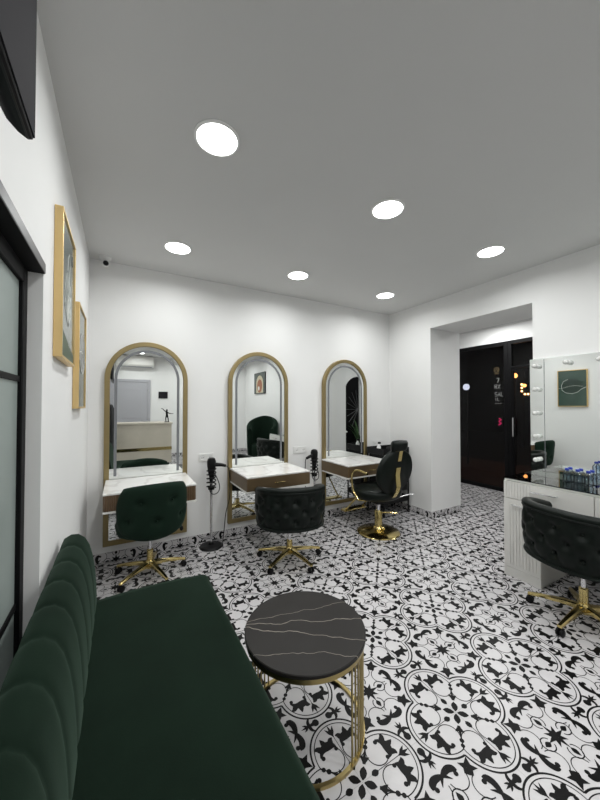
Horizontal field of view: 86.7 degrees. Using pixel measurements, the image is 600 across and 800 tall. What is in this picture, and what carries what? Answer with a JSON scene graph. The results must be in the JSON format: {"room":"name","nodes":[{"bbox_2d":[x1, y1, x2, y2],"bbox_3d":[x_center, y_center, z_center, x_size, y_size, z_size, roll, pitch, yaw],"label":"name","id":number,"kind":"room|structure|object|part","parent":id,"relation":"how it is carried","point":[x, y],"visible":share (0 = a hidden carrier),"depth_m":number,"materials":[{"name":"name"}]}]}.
{"room":"salon","nodes":[
{"label":"salon","id":0,"kind":"room"},
{"bbox_2d":[0,13,89,636],"bbox_3d":[-0.438,0.051,0.080,0.160,2.800,6.370,1,-1,-29],"label":"wall","id":1,"kind":"structure","parent":0,"point":[36,175],"depth_m":1.26,"materials":[{"name":"white paint"}]},
{"bbox_2d":[0,232,27,689],"bbox_3d":[-0.738,0.484,0.626,0.050,1.953,1.226,1,-1,-29],"label":"door","id":2,"kind":"structure","parent":1,"relation":"in","point":[13,274],"depth_m":1.07,"materials":[{"name":"black metal"}]},
{"bbox_3d":[-0.736,0.466,0.628,0.016,1.810,1.130,1,-1,-29],"label":"frosted pane","id":3,"kind":"part","parent":2,"relation":"part of","materials":[{"name":"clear glass"}]},
{"bbox_2d":[0,0,36,139],"bbox_3d":[-0.223,-0.744,0.014,0.132,0.612,1.120,1,-1,-29],"label":"television","id":4,"kind":"object","parent":1,"relation":"attached to","point":[18,18],"visible":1,"depth_m":0.46,"materials":[{"name":"black plastic"}]},
{"bbox_3d":[-0.190,-0.743,0.032,0.052,0.612,1.120,1,-1,-29],"label":"casing","id":5,"kind":"part","parent":4,"relation":"part of","materials":[{"name":"black plastic"}]},
{"bbox_2d":[0,180,45,273],"bbox_3d":[-0.744,-0.492,0.640,0.164,0.003,1.228,1,-1,-29],"label":"trim","id":6,"kind":"structure","parent":1,"relation":"attached to","point":[9,229],"depth_m":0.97,"materials":[{"name":"black metal"}]},
{"bbox_2d":[53,204,75,366],"bbox_3d":[-1.169,-0.523,1.589,0.033,0.670,0.440,1,-1,-29],"label":"picture frame","id":7,"kind":"object","parent":1,"relation":"attached to","point":[64,297],"visible":1,"depth_m":1.47,"materials":[{"name":"gold metal"}]},
{"bbox_2d":[63,217,73,353],"bbox_3d":[-1.171,-0.523,1.588,0.023,0.646,0.416,1,-1,-29],"label":"print","id":8,"kind":"object","parent":7,"relation":"attached to","point":[68,242],"depth_m":1.58},
{"bbox_2d":[72,301,86,408],"bbox_3d":[-1.491,-0.275,2.155,0.033,0.665,0.440,1,-1,-29],"label":"picture frame","id":9,"kind":"object","parent":1,"relation":"attached to","point":[79,371],"visible":0.93,"depth_m":2.05,"materials":[{"name":"gold metal"}]},
{"bbox_2d":[79,308,84,406],"bbox_3d":[-1.492,-0.275,2.154,0.023,0.641,0.416,1,-1,-29],"label":"print","id":10,"kind":"object","parent":9,"relation":"attached to","point":[81,313],"depth_m":2.17},
{"bbox_2d":[86,259,389,554],"bbox_3d":[-0.489,0.116,3.791,4.092,2.800,0.150,1,-1,-29],"label":"wall","id":11,"kind":"structure","parent":0,"point":[209,326],"depth_m":3.47,"materials":[{"name":"white paint"}]},
{"bbox_2d":[103,342,187,546],"bbox_3d":[-1.488,0.392,3.111,0.735,1.913,0.044,1,-1,-29],"label":"arched mirror","id":12,"kind":"object","parent":11,"relation":"attached to","point":[146,383],"visible":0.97,"depth_m":3.09,"materials":[{"name":"gold metal"}]},
{"bbox_2d":[102,473,195,514],"bbox_3d":[-1.339,0.812,2.838,0.700,0.156,0.565,1,-1,-29],"label":"desk","id":13,"kind":"object","parent":11,"relation":"attached to","point":[113,489],"visible":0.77,"depth_m":2.77,"materials":[{"name":"white stone"}]},
{"bbox_3d":[-1.536,0.810,2.739,0.258,0.121,0.534,1,-1,-29],"label":"fluted panel","id":14,"kind":"part","parent":13,"relation":"part of","materials":[{"name":"brown wood"}]},
{"bbox_3d":[-1.345,0.883,2.848,0.700,0.016,0.539,1,-1,-29],"label":"board","id":15,"kind":"part","parent":13,"relation":"part of","materials":[{"name":"white paint"}]},
{"bbox_3d":[-1.151,0.814,2.955,0.258,0.121,0.534,1,-1,-29],"label":"fluted panel","id":16,"kind":"part","parent":13,"relation":"part of","materials":[{"name":"brown wood"}]},
{"bbox_2d":[199,453,213,461],"bbox_3d":[-1.001,0.612,3.399,0.155,0.084,0.014,1,-1,-29],"label":"wall socket","id":17,"kind":"object","parent":11,"relation":"attached to","point":[202,457],"visible":0.93,"depth_m":3.39,"materials":[{"name":"white plastic"}]},
{"bbox_2d":[93,502,380,564],"bbox_3d":[-0.301,1.472,3.784,3.736,0.088,0.007,1,-1,-29],"label":"baseboard","id":18,"kind":"structure","parent":11,"relation":"attached to","point":[175,543],"depth_m":3.28,"materials":[{"name":"white tile"}]},
{"bbox_2d":[227,352,287,523],"bbox_3d":[-0.473,0.402,3.683,0.735,1.913,0.044,1,-1,-29],"label":"arched mirror","id":19,"kind":"object","parent":11,"relation":"attached to","point":[257,434],"visible":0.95,"depth_m":3.65,"materials":[{"name":"gold metal"}]},
{"bbox_2d":[230,463,309,493],"bbox_3d":[-0.323,0.822,3.409,0.700,0.156,0.565,1,-1,-29],"label":"desk","id":20,"kind":"object","parent":11,"relation":"attached to","point":[278,475],"visible":0.99,"depth_m":3.25,"materials":[{"name":"white stone"}]},
{"bbox_3d":[-0.330,0.892,3.419,0.700,0.016,0.539,1,-1,-29],"label":"board","id":21,"kind":"part","parent":20,"relation":"part of","materials":[{"name":"white paint"}]},
{"bbox_3d":[-0.201,0.819,3.191,0.694,0.119,0.013,1,-1,-29],"label":"drawer","id":22,"kind":"part","parent":20,"relation":"part of","materials":[{"name":"brown wood"}]},
{"bbox_2d":[293,446,306,453],"bbox_3d":[0.002,0.622,3.963,0.190,0.084,0.014,1,-1,-29],"label":"wall socket","id":23,"kind":"object","parent":11,"relation":"attached to","point":[301,449],"visible":1,"depth_m":3.96,"materials":[{"name":"white plastic"}]},
{"bbox_2d":[322,360,366,505],"bbox_3d":[0.610,0.413,4.292,0.735,1.913,0.044,1,-1,-29],"label":"arched mirror","id":24,"kind":"object","parent":11,"relation":"attached to","point":[344,385],"visible":0.9,"depth_m":4.26,"materials":[{"name":"gold metal"}]},
{"bbox_2d":[322,455,381,479],"bbox_3d":[0.721,0.832,3.997,0.700,0.156,0.565,1,-1,-29],"label":"desk","id":25,"kind":"object","parent":11,"relation":"attached to","point":[342,467],"visible":0.73,"depth_m":3.81,"materials":[{"name":"white stone"}]},
{"bbox_3d":[0.714,0.903,4.007,0.700,0.016,0.539,1,-1,-29],"label":"board","id":26,"kind":"part","parent":25,"relation":"part of","materials":[{"name":"white paint"}]},
{"bbox_3d":[0.843,0.829,3.779,0.694,0.119,0.013,1,-1,-29],"label":"drawer","id":27,"kind":"part","parent":25,"relation":"part of","materials":[{"name":"brown wood"}]},
{"bbox_2d":[373,440,380,445],"bbox_3d":[1.108,0.629,4.586,0.150,0.084,0.014,1,-1,-29],"label":"wall socket","id":28,"kind":"object","parent":11,"relation":"attached to","point":[375,443],"visible":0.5,"depth_m":4.58,"materials":[{"name":"white plastic"}]},
{"bbox_2d":[37,0,599,333],"bbox_3d":[1.852,-1.365,2.042,6.432,0.100,7.900,1,-1,-29],"label":"ceiling","id":29,"kind":"structure","parent":0,"point":[482,117],"depth_m":1.58,"materials":[{"name":"white paint"}]},
{"bbox_2d":[99,255,111,266],"bbox_3d":[-1.769,-1.253,2.890,0.096,0.095,0.102,1,-1,-29],"label":"security camera","id":30,"kind":"object","parent":29,"relation":"attached to","point":[105,259],"visible":1,"depth_m":2.86,"materials":[{"name":"white plastic"}]},
{"bbox_2d":[164,241,191,253],"bbox_3d":[-1.042,-1.298,2.716,0.224,0.009,0.224,1,-1,-29],"label":"recessed light","id":31,"kind":"object","parent":29,"relation":"in","point":[176,247],"visible":1,"depth_m":2.70,"materials":[{"name":"white plastic"}]},
{"bbox_2d":[194,119,239,156],"bbox_3d":[-0.418,-1.317,1.609,0.224,0.009,0.224,1,-1,-29],"label":"recessed light","id":32,"kind":"object","parent":29,"relation":"in","point":[216,137],"visible":1,"depth_m":1.60,"materials":[{"name":"white plastic"}]},
{"bbox_2d":[287,271,308,279],"bbox_3d":[-0.020,-1.288,3.291,0.224,0.009,0.224,1,-1,-29],"label":"recessed light","id":33,"kind":"object","parent":29,"relation":"in","point":[295,275],"visible":1,"depth_m":3.28,"materials":[{"name":"white plastic"}]},
{"bbox_2d":[376,292,394,298],"bbox_3d":[1.043,-1.278,3.889,0.224,0.009,0.224,1,-1,-29],"label":"recessed light","id":34,"kind":"object","parent":29,"relation":"in","point":[384,295],"visible":1,"depth_m":3.88,"materials":[{"name":"white plastic"}]},
{"bbox_2d":[377,293,393,297],"bbox_3d":[1.043,-1.278,3.889,0.199,0.008,0.199,1,-1,-29],"label":"diffuser","id":35,"kind":"object","parent":34,"relation":"attached to","point":[381,295],"depth_m":3.88,"materials":[{"name":"white plastic"}]},
{"bbox_2d":[371,198,404,218],"bbox_3d":[0.603,-1.307,2.183,0.224,0.009,0.224,1,-1,-29],"label":"recessed light","id":36,"kind":"object","parent":29,"relation":"in","point":[392,207],"visible":1,"depth_m":2.16,"materials":[{"name":"white plastic"}]},
{"bbox_2d":[476,245,505,257],"bbox_3d":[1.666,-1.297,2.781,0.224,0.009,0.224,1,-1,-29],"label":"recessed light","id":37,"kind":"object","parent":29,"relation":"in","point":[490,251],"visible":1,"depth_m":2.77,"materials":[{"name":"white plastic"}]},
{"bbox_2d":[477,247,503,256],"bbox_3d":[1.666,-1.297,2.782,0.199,0.008,0.199,1,-1,-29],"label":"diffuser","id":38,"kind":"object","parent":37,"relation":"attached to","point":[487,251],"depth_m":2.77,"materials":[{"name":"white plastic"}]},
{"bbox_2d":[95,483,599,799],"bbox_3d":[1.894,1.533,1.929,6.142,0.101,7.650,1,-1,-29],"label":"floor","id":39,"kind":"structure","parent":0,"point":[472,691],"depth_m":1.82,"materials":[{"name":"white tile"}]},
{"bbox_2d":[115,481,186,592],"bbox_3d":[-1.267,1.079,2.732,0.572,0.834,0.601,1,-1,-35],"label":"swivel chair","id":40,"kind":"object","parent":39,"relation":"on","point":[151,512],"visible":1,"depth_m":2.50,"materials":[{"name":"green fabric"}]},
{"bbox_3d":[-1.442,1.409,2.738,0.270,0.060,0.044,0,-1,4],"label":"leg","id":41,"kind":"part","parent":40,"relation":"part of","materials":[{"name":"gold metal"}]},
{"bbox_3d":[-1.345,1.407,2.584,0.044,0.060,0.270,0,-1,22],"label":"leg","id":42,"kind":"part","parent":40,"relation":"part of","materials":[{"name":"gold metal"}]},
{"bbox_3d":[-1.299,1.058,2.751,0.520,0.110,0.500,1,-1,-35],"label":"seat","id":43,"kind":"part","parent":40,"relation":"part of","materials":[{"name":"green fabric"}]},
{"bbox_3d":[-1.167,0.890,2.567,0.541,0.462,0.212,1,-1,-35],"label":"backrest","id":44,"kind":"part","parent":40,"relation":"part of","materials":[{"name":"green fabric"}]},
{"bbox_3d":[-1.168,1.408,2.630,0.270,0.060,0.044,-1,-1,40],"label":"leg","id":45,"kind":"part","parent":40,"relation":"part of","materials":[{"name":"gold metal"}]},
{"bbox_3d":[-1.156,1.411,2.811,0.270,0.060,0.044,1,-1,-32],"label":"leg","id":46,"kind":"part","parent":40,"relation":"part of","materials":[{"name":"gold metal"}]},
{"bbox_2d":[0,534,319,799],"bbox_3d":[-0.458,1.062,1.012,0.716,0.812,1.685,1,-1,-29],"label":"sofa","id":47,"kind":"object","parent":39,"relation":"on","point":[152,692],"visible":1,"depth_m":0.96,"materials":[{"name":"green fabric"}]},
{"bbox_3d":[-0.703,0.959,0.876,0.154,0.612,1.685,1,-1,-29],"label":"backrest","id":48,"kind":"part","parent":47,"relation":"part of","materials":[{"name":"green fabric"}]},
{"bbox_3d":[-0.405,1.135,1.041,0.594,0.266,1.685,1,-1,-29],"label":"seat","id":49,"kind":"part","parent":47,"relation":"part of","materials":[{"name":"green fabric"}]},
{"bbox_2d":[199,468,221,551],"bbox_3d":[-0.913,1.104,3.272,0.236,0.806,0.236,1,-1,-29],"label":"stand","id":50,"kind":"object","parent":39,"relation":"on","point":[209,546],"visible":0.89,"depth_m":3.25,"materials":[{"name":"black metal"}]},
{"bbox_2d":[207,457,229,545],"bbox_3d":[-0.843,1.044,3.271,0.230,0.901,0.133,0,-1,-2],"label":"hair dryer","id":51,"kind":"object","parent":50,"relation":"attached to","point":[211,462],"visible":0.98,"depth_m":3.25,"materials":[{"name":"black plastic"}]},
{"bbox_3d":[-0.845,0.675,3.307,0.150,0.053,0.044,0,-1,-23],"label":"handle","id":52,"kind":"part","parent":51,"relation":"part of","materials":[{"name":"black plastic"}]},
{"bbox_3d":[-0.778,1.087,3.277,0.059,0.815,0.135,0,-1,19],"label":"cord","id":53,"kind":"part","parent":51,"relation":"part of","materials":[{"name":"black plastic"}]},
{"bbox_2d":[255,484,324,574],"bbox_3d":[-0.098,1.129,2.993,0.668,0.744,0.658,0,-1,-11],"label":"swivel chair","id":54,"kind":"object","parent":39,"relation":"on","point":[288,511],"visible":1,"depth_m":2.72,"materials":[{"name":"black leather"}]},
{"bbox_3d":[-0.258,1.415,3.026,0.290,0.060,0.044,0,-1,14],"label":"leg","id":55,"kind":"part","parent":54,"relation":"part of","materials":[{"name":"gold metal"}]},
{"bbox_3d":[-0.184,1.411,2.847,0.044,0.060,0.290,-1,-1,32],"label":"leg","id":56,"kind":"part","parent":54,"relation":"part of","materials":[{"name":"gold metal"}]},
{"bbox_3d":[-0.078,0.945,2.898,0.651,0.380,0.439,0,-1,-11],"label":"backrest","id":57,"kind":"part","parent":54,"relation":"part of","materials":[{"name":"black leather"}]},
{"bbox_3d":[0.009,1.412,2.862,0.044,0.060,0.290,1,-1,-40],"label":"leg","id":58,"kind":"part","parent":54,"relation":"part of","materials":[{"name":"gold metal"}]},
{"bbox_3d":[0.055,1.415,3.050,0.290,0.060,0.044,0,-1,-22],"label":"leg","id":59,"kind":"part","parent":54,"relation":"part of","materials":[{"name":"gold metal"}]},
{"bbox_2d":[244,591,365,791],"bbox_3d":[0.023,1.258,1.463,0.550,0.436,0.550,1,-1,-29],"label":"side table","id":60,"kind":"object","parent":39,"relation":"on","point":[305,638],"visible":0.9,"depth_m":1.37,"materials":[{"name":"black stone"}]},
{"bbox_3d":[0.210,1.268,1.278,0.008,0.388,0.008,1,-1,-29],"label":"rod","id":61,"kind":"part","parent":60,"relation":"part of","materials":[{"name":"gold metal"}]},
{"bbox_3d":[0.227,1.269,1.297,0.008,0.388,0.008,1,-1,-29],"label":"rod","id":62,"kind":"part","parent":60,"relation":"part of","materials":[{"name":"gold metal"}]},
{"bbox_3d":[0.242,1.269,1.318,0.008,0.388,0.008,1,-1,-29],"label":"rod","id":63,"kind":"part","parent":60,"relation":"part of","materials":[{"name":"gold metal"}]},
{"bbox_3d":[0.255,1.269,1.340,0.008,0.388,0.008,1,-1,-29],"label":"rod","id":64,"kind":"part","parent":60,"relation":"part of","materials":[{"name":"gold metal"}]},
{"bbox_3d":[0.266,1.270,1.363,0.008,0.388,0.008,1,-1,-29],"label":"rod","id":65,"kind":"part","parent":60,"relation":"part of","materials":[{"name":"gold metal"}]},
{"bbox_3d":[0.274,1.270,1.387,0.008,0.388,0.008,1,-1,-29],"label":"rod","id":66,"kind":"part","parent":60,"relation":"part of","materials":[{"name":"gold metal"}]},
{"bbox_2d":[310,458,323,525],"bbox_3d":[0.175,1.115,3.901,0.236,0.806,0.236,1,-1,-29],"label":"stand","id":67,"kind":"object","parent":39,"relation":"on","point":[314,470],"visible":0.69,"depth_m":3.89,"materials":[{"name":"black metal"}]},
{"bbox_2d":[305,449,318,486],"bbox_3d":[0.151,1.054,3.833,0.122,0.901,0.235,0,-1,25],"label":"hair dryer","id":68,"kind":"object","parent":67,"relation":"attached to","point":[314,453],"visible":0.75,"depth_m":3.87,"materials":[{"name":"black plastic"}]},
{"bbox_2d":[341,440,413,540],"bbox_3d":[0.884,0.975,3.710,0.656,1.078,0.834,1,-1,-31],"label":"barber chair","id":69,"kind":"object","parent":39,"relation":"on","point":[394,470],"visible":1,"depth_m":3.46,"materials":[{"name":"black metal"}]},
{"bbox_3d":[0.677,1.365,4.015,0.340,0.020,0.085,1,-1,-31],"label":"footrest plate","id":70,"kind":"part","parent":69,"relation":"part of","materials":[{"name":"gold metal"}]},
{"bbox_3d":[0.738,1.243,3.917,0.300,0.244,0.234,1,-1,-31],"label":"footrest arm","id":71,"kind":"part","parent":69,"relation":"part of","materials":[{"name":"gold metal"}]},
{"bbox_3d":[0.703,0.948,3.527,0.156,0.370,0.265,1,-1,-31],"label":"armrest","id":72,"kind":"part","parent":69,"relation":"part of","materials":[{"name":"gold metal"}]},
{"bbox_3d":[0.881,1.046,3.685,0.561,0.125,0.530,1,-1,-31],"label":"seat","id":73,"kind":"part","parent":69,"relation":"part of","materials":[{"name":"black leather"}]},
{"bbox_3d":[0.899,1.123,3.654,0.320,0.030,0.320,1,-1,-31],"label":"seat frame","id":74,"kind":"part","parent":69,"relation":"part of","materials":[{"name":"black plastic"}]},
{"bbox_3d":[1.025,0.776,3.454,0.510,0.501,0.174,1,-1,-31],"label":"backrest","id":75,"kind":"part","parent":69,"relation":"part of","materials":[{"name":"black leather"}]},
{"bbox_2d":[367,445,409,517],"bbox_3d":[1.205,1.083,4.355,0.472,0.884,0.349,1,-1,-29],"label":"trolley","id":76,"kind":"object","parent":39,"relation":"on","point":[373,451],"visible":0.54,"depth_m":4.29,"materials":[{"name":"black plastic"}]},
{"bbox_2d":[367,445,408,455],"bbox_3d":[1.205,0.683,4.362,0.470,0.085,0.320,1,-1,-29],"label":"tray","id":77,"kind":"object","parent":76,"relation":"on","point":[371,450],"depth_m":4.27,"materials":[{"name":"black plastic"}]},
{"bbox_2d":[381,493,408,504],"bbox_3d":[1.205,1.330,4.351,0.470,0.070,0.320,1,-1,-29],"label":"tray","id":78,"kind":"object","parent":76,"relation":"on","point":[405,498],"depth_m":4.26,"materials":[{"name":"black plastic"}]},
{"bbox_3d":[1.475,1.100,4.334,0.022,0.750,0.022,1,-1,-29],"label":"post","id":79,"kind":"part","parent":76,"relation":"part of","materials":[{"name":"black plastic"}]},
{"bbox_2d":[503,470,599,588],"bbox_3d":[2.305,1.075,2.362,0.606,0.832,1.217,1,-1,-29],"label":"table","id":80,"kind":"object","parent":39,"relation":"on","point":[570,497],"visible":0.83,"depth_m":2.61,"materials":[{"name":"white paint"}]},
{"bbox_3d":[1.842,1.128,2.640,0.017,0.579,0.273,1,-1,-29],"label":"cabinet door","id":81,"kind":"part","parent":80,"relation":"part of","materials":[{"name":"white paint"}]},
{"bbox_3d":[1.904,0.741,2.491,0.029,0.011,0.187,1,-1,-29],"label":"handle","id":82,"kind":"part","parent":80,"relation":"part of","materials":[{"name":"silver metal"}]},
{"bbox_3d":[1.924,0.760,2.502,0.017,0.138,0.602,1,-1,-29],"label":"drawer","id":83,"kind":"part","parent":80,"relation":"part of","materials":[{"name":"white paint"}]},
{"bbox_3d":[2.317,0.663,2.375,0.579,0.008,1.217,1,-1,-29],"label":"glass","id":84,"kind":"part","parent":80,"relation":"part of","materials":[{"name":"clear glass"}]},
{"bbox_2d":[562,468,571,482],"bbox_3d":[2.147,0.604,2.555,0.058,0.116,0.058,1,-1,-29],"label":"water bottle","id":85,"kind":"object","parent":80,"relation":"on","point":[565,468],"visible":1,"depth_m":2.55,"materials":[{"name":"clear plastic"}]},
{"bbox_2d":[566,467,574,481],"bbox_3d":[2.202,0.605,2.589,0.058,0.116,0.058,1,-1,-29],"label":"water bottle","id":86,"kind":"object","parent":80,"relation":"on","point":[570,468],"visible":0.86,"depth_m":2.59,"materials":[{"name":"clear plastic"}]},
{"bbox_2d":[573,469,582,484],"bbox_3d":[2.182,0.603,2.497,0.058,0.116,0.058,1,-1,-29],"label":"water bottle","id":87,"kind":"object","parent":80,"relation":"on","point":[576,470],"visible":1,"depth_m":2.49,"materials":[{"name":"clear plastic"}]},
{"bbox_2d":[576,468,585,483],"bbox_3d":[2.235,0.604,2.529,0.058,0.116,0.058,1,-1,-29],"label":"water bottle","id":88,"kind":"object","parent":80,"relation":"on","point":[581,469],"visible":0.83,"depth_m":2.53,"materials":[{"name":"clear plastic"}]},
{"bbox_2d":[584,471,593,486],"bbox_3d":[2.214,0.602,2.439,0.058,0.116,0.058,1,-1,-29],"label":"water bottle","id":89,"kind":"object","parent":80,"relation":"on","point":[589,472],"visible":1,"depth_m":2.44,"materials":[{"name":"clear plastic"}]},
{"bbox_2d":[587,470,597,485],"bbox_3d":[2.270,0.603,2.468,0.058,0.116,0.058,1,-1,-29],"label":"water bottle","id":90,"kind":"object","parent":80,"relation":"on","point":[592,471],"visible":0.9,"depth_m":2.46,"materials":[{"name":"clear plastic"}]},
{"bbox_3d":[2.222,0.751,1.971,0.017,0.138,0.602,1,-1,-29],"label":"drawer","id":91,"kind":"part","parent":80,"relation":"part of","materials":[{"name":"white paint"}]},
{"bbox_2d":[521,497,599,637],"bbox_3d":[1.886,1.091,2.131,0.608,0.789,0.637,0,-1,-19],"label":"tub chair","id":92,"kind":"object","parent":39,"relation":"on","point":[567,542],"visible":1,"depth_m":2.02,"materials":[{"name":"black leather"}]},
{"bbox_3d":[1.787,1.401,2.249,0.044,0.060,0.290,1,-1,-44],"label":"leg","id":93,"kind":"part","parent":92,"relation":"part of","materials":[{"name":"gold metal"}]},
{"bbox_3d":[1.811,0.889,2.108,0.430,0.385,0.637,0,-1,-19],"label":"backrest","id":94,"kind":"part","parent":92,"relation":"part of","materials":[{"name":"black leather"}]},
{"bbox_3d":[1.755,1.398,2.058,0.290,0.060,0.044,0,-1,-26],"label":"leg","id":95,"kind":"part","parent":92,"relation":"part of","materials":[{"name":"gold metal"}]},
{"bbox_3d":[1.979,1.402,2.277,0.044,0.060,0.290,-1,-1,28],"label":"leg","id":96,"kind":"part","parent":92,"relation":"part of","materials":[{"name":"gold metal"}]},
{"bbox_3d":[1.927,1.396,1.968,0.044,0.060,0.290,0,-1,-8],"label":"leg","id":97,"kind":"part","parent":92,"relation":"part of","materials":[{"name":"gold metal"}]},
{"bbox_3d":[2.065,1.399,2.104,0.290,0.060,0.044,0,-1,10],"label":"leg","id":98,"kind":"part","parent":92,"relation":"part of","materials":[{"name":"gold metal"}]},
{"bbox_2d":[389,244,599,514],"bbox_3d":[2.877,0.095,2.593,0.600,2.800,7.500,1,-1,-29],"label":"wall","id":99,"kind":"structure","parent":0,"point":[561,296],"depth_m":4.12,"materials":[{"name":"white paint"}]},
{"bbox_2d":[393,502,431,518],"bbox_3d":[1.509,1.482,4.383,0.007,0.088,0.725,1,-1,-29],"label":"baseboard","id":100,"kind":"structure","parent":99,"relation":"attached to","point":[423,512],"depth_m":4.29,"materials":[{"name":"white tile"}]},
{"bbox_2d":[432,505,460,518],"bbox_3d":[1.950,1.479,4.218,0.600,0.088,0.007,1,-1,-29],"label":"baseboard","id":101,"kind":"structure","parent":99,"relation":"attached to","point":[454,509],"depth_m":4.21,"materials":[{"name":"white tile"}]},
{"bbox_2d":[530,352,599,479],"bbox_3d":[2.527,0.131,2.503,0.096,1.059,1.288,1,-1,-29],"label":"mirror","id":102,"kind":"object","parent":99,"relation":"attached to","point":[564,390],"visible":1,"depth_m":2.83,"materials":[{"name":"silver metal"}]},
{"bbox_2d":[532,387,539,391],"bbox_3d":[2.228,-0.100,3.009,0.068,0.042,0.043,1,-1,-29],"label":"bulb socket","id":103,"kind":"object","parent":102,"relation":"attached to","point":[534,389],"depth_m":3.00,"materials":[{"name":"white"}]},
{"bbox_2d":[533,457,540,461],"bbox_3d":[2.228,0.562,2.998,0.068,0.042,0.043,1,-1,-29],"label":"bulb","id":104,"kind":"object","parent":102,"relation":"attached to","point":[535,459],"depth_m":2.99,"materials":[{"name":"white glass"}]},
{"bbox_2d":[563,360,570,364],"bbox_3d":[2.347,-0.334,2.801,0.068,0.042,0.043,1,-1,-29],"label":"bulb socket","id":105,"kind":"object","parent":102,"relation":"attached to","point":[565,362],"depth_m":2.80,"materials":[{"name":"white"}]},
{"bbox_2d":[459,319,532,348],"bbox_3d":[3.698,-1.127,4.970,0.120,0.275,4.200,1,-1,-29],"label":"wall","id":106,"kind":"structure","parent":0,"point":[523,329],"depth_m":5.43,"materials":[{"name":"white paint"}]},
{"bbox_2d":[459,341,508,491],"bbox_3d":[3.062,0.292,6.025,0.070,2.525,1.695,1,-1,-29],"label":"window","id":107,"kind":"structure","parent":106,"relation":"in","point":[499,344],"depth_m":5.32,"materials":[{"name":"black metal"}]},
{"bbox_2d":[498,418,502,425],"bbox_3d":[3.393,0.368,5.380,0.028,0.140,0.080,1,-1,-29],"label":"sign","id":108,"kind":"object","parent":107,"relation":"attached to","point":[500,420],"visible":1,"depth_m":5.38,"materials":[{"name":"pink plastic"}]},
{"bbox_2d":[507,337,532,474],"bbox_3d":[3.731,0.270,4.794,0.111,2.525,1.103,1,-1,-29],"label":"door","id":109,"kind":"structure","parent":106,"relation":"in","point":[511,369],"depth_m":5.22,"materials":[{"name":"black metal"}]},
{"bbox_3d":[3.478,0.440,5.180,0.051,0.321,0.022,1,-1,-29],"label":"handle","id":110,"kind":"part","parent":109,"relation":"part of","materials":[{"name":"silver metal"}]},
{"label":"outside","id":111,"kind":"structure","parent":0,"visible":0},
{"bbox_2d":[460,456,533,486],"bbox_3d":[4.847,1.656,6.143,3.140,0.080,18.000,1,-1,-29],"label":"pavement","id":112,"kind":"structure","parent":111,"point":[484,471],"depth_m":7.39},
{"bbox_2d":[463,382,469,463],"bbox_3d":[4.343,0.623,8.264,0.085,2.160,0.160,1,-1,-29],"label":"street lamp","id":113,"kind":"object","parent":112,"relation":"on","point":[466,386],"visible":0.97,"depth_m":8.25,"materials":[{"name":"black metal"}]},
{"bbox_3d":[4.358,0.623,8.273,0.049,2.160,0.049,1,-1,-29],"label":"post","id":114,"kind":"part","parent":113,"relation":"part of","materials":[{"name":"black metal"}]},
{"bbox_2d":[515,373,526,465],"bbox_3d":[5.443,0.586,7.896,0.160,2.522,0.342,1,-1,-29],"label":"street lantern","id":115,"kind":"object","parent":112,"relation":"on","point":[516,375],"visible":0.59,"depth_m":7.94,"materials":[{"name":"black metal"}]},
{"bbox_3d":[5.398,0.648,7.974,0.160,2.400,0.160,1,-1,-29],"label":"post","id":116,"kind":"part","parent":115,"relation":"part of","materials":[{"name":"black metal"}]},
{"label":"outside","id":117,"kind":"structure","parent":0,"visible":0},
{"bbox_2d":[460,430,530,466],"bbox_3d":[10.921,1.805,9.559,10.800,0.060,26.000,1,-1,-29],"label":"street","id":118,"kind":"structure","parent":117,"point":[490,446],"depth_m":12.19,"materials":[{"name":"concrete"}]},
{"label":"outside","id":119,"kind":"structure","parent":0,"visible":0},
{"bbox_2d":[459,341,532,434],"bbox_3d":[15.082,-1.704,14.257,1.000,7.200,34.000,1,-1,-29],"label":"facade opposite","id":120,"kind":"structure","parent":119,"point":[477,368],"depth_m":19.43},
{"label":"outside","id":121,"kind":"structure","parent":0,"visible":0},
{"bbox_2d":[520,372,529,446],"bbox_3d":[8.952,0.766,11.917,0.136,3.760,1.250,1,-1,-29],"label":"string lights","id":122,"kind":"object","parent":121,"point":[523,393],"visible":0.39,"depth_m":12.39}
]}

